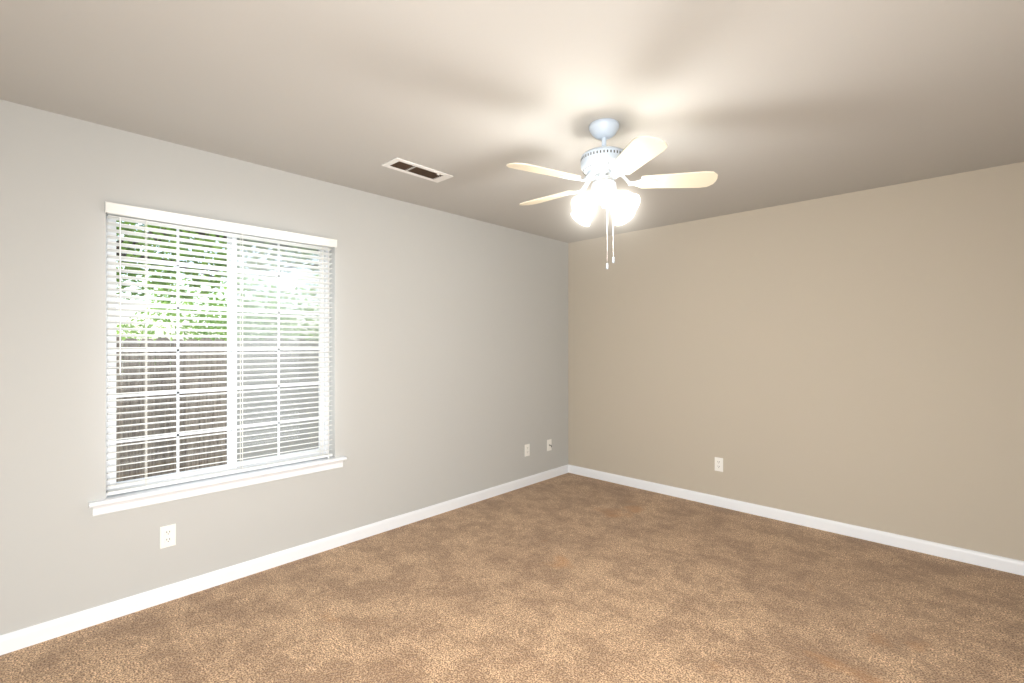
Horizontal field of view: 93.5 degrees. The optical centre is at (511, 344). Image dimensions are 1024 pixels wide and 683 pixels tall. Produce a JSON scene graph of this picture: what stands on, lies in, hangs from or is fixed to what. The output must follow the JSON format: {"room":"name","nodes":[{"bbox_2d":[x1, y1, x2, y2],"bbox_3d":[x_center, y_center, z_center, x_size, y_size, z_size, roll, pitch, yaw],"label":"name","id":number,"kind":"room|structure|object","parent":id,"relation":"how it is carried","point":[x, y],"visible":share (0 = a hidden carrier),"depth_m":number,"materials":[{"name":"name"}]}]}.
{"room":"empty bedroom","nodes":[
{"label":"empty bedroom","id":0,"kind":"room"},
{"bbox_2d":[0,99,567,634],"bbox_3d":[-1.066,0.144,3.479,0.150,2.540,4.990,0,0,43],"label":"wall","id":1,"kind":"structure","parent":0,"point":[448,355],"depth_m":2.91,"materials":[{"name":"grey paint"}]},
{"bbox_2d":[160,524,175,548],"bbox_3d":[-1.827,1.021,2.559,0.008,0.115,0.070,0,0,43],"label":"electrical outlet","id":2,"kind":"object","parent":1,"relation":"attached to","point":[167,535],"visible":1,"depth_m":2.56,"materials":[{"name":"white plastic"}]},
{"bbox_2d":[106,215,327,490],"bbox_3d":[-1.676,0.034,2.882,0.060,1.460,1.185,0,0,43],"label":"window","id":3,"kind":"structure","parent":1,"relation":"in","point":[177,435],"depth_m":3.02,"materials":[{"name":"white plastic"}]},
{"bbox_2d":[105,201,336,496],"bbox_3d":[-1.610,0.033,2.820,0.086,1.461,1.193,0,0,43],"label":"window blinds","id":4,"kind":"object","parent":3,"relation":"attached to","point":[160,218],"visible":0.96,"depth_m":2.73,"materials":[{"name":"white plastic"}]},
{"bbox_2d":[88,456,346,515],"bbox_3d":[-1.609,0.800,2.819,0.118,0.072,1.315,0,0,43],"label":"window sill","id":5,"kind":"structure","parent":1,"relation":"attached to","point":[139,498],"depth_m":2.68,"materials":[{"name":"white wood"}]},
{"bbox_2d":[0,464,568,655],"bbox_3d":[-1.007,1.323,3.423,0.013,0.083,4.690,0,0,43],"label":"baseboard","id":6,"kind":"structure","parent":1,"relation":"attached to","point":[40,632],"depth_m":2.76,"materials":[{"name":"white wood"}]},
{"bbox_2d":[525,444,529,456],"bbox_3d":[0.147,1.024,4.647,0.008,0.115,0.070,0,0,43],"label":"electrical outlet","id":7,"kind":"object","parent":1,"relation":"attached to","point":[527,449],"visible":1,"depth_m":4.64,"materials":[{"name":"white plastic"}]},
{"bbox_2d":[547,439,551,450],"bbox_3d":[0.393,1.026,4.880,0.044,0.115,0.070,0,0,43],"label":"electrical outlet","id":8,"kind":"object","parent":1,"relation":"attached to","point":[549,444],"visible":1,"depth_m":4.89,"materials":[{"name":"white plastic"}]},
{"bbox_2d":[0,473,1023,682],"bbox_3d":[0.350,1.414,2.139,4.050,0.100,4.990,0,0,43],"label":"floor","id":9,"kind":"structure","parent":0,"point":[569,578],"depth_m":2.46,"materials":[{"name":"brown carpet"}]},
{"bbox_2d":[0,0,1023,242],"bbox_3d":[0.350,-1.136,2.139,4.050,0.120,4.990,0,0,43],"label":"ceiling","id":10,"kind":"structure","parent":0,"point":[756,104],"depth_m":2.03,"materials":[{"name":"grey paint"}]},
{"bbox_2d":[382,158,452,182],"bbox_3d":[-0.579,-1.069,2.983,0.165,0.015,0.420,0,0,43],"label":"ceiling vent","id":11,"kind":"object","parent":10,"relation":"in","point":[413,169],"visible":1,"depth_m":2.96,"materials":[{"name":"white metal"}]},
{"bbox_2d":[506,118,717,268],"bbox_3d":[0.422,-0.717,2.392,0.979,0.718,1.020,0,0,43],"label":"fan","id":12,"kind":"object","parent":10,"relation":"hanging from","point":[604,167],"visible":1,"depth_m":2.29,"materials":[{"name":"white painted metal"},{"name":"light wood"},{"name":"frosted glass"}]},
{"bbox_2d":[568,162,1023,560],"bbox_3d":[2.013,0.144,3.897,4.050,2.540,0.150,0,0,43],"label":"wall","id":13,"kind":"structure","parent":0,"point":[855,358],"depth_m":3.51,"materials":[{"name":"beige paint"}]},
{"bbox_2d":[715,457,722,471],"bbox_3d":[1.738,1.012,4.049,0.070,0.115,0.008,0,0,43],"label":"electrical outlet","id":14,"kind":"object","parent":13,"relation":"attached to","point":[718,464],"visible":1,"depth_m":4.04,"materials":[{"name":"white plastic"}]},
{"bbox_2d":[569,465,1023,575],"bbox_3d":[1.962,1.323,3.834,3.737,0.083,0.013,0,0,43],"label":"baseboard","id":15,"kind":"structure","parent":13,"relation":"attached to","point":[1000,563],"depth_m":3.50,"materials":[{"name":"white wood"}]},
{"label":"outside","id":16,"kind":"structure","parent":0,"visible":0},
{"bbox_2d":[170,374,170,472],"bbox_3d":[-11.488,1.704,14.304,29.830,0.120,35.000,0,0,43],"label":"ground","id":17,"kind":"structure","parent":16,"point":[170,424],"depth_m":9.72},
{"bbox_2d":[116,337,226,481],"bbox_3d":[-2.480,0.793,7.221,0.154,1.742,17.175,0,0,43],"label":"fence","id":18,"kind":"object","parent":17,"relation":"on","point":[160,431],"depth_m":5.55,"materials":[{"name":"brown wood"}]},
{"bbox_2d":[116,220,226,365],"bbox_3d":[-5.513,-1.209,12.611,9.350,5.798,14.620,0,0,43],"label":"tree","id":19,"kind":"object","parent":17,"relation":"on","point":[172,278],"depth_m":8.06,"materials":[{"name":"green plant"}]}
]}

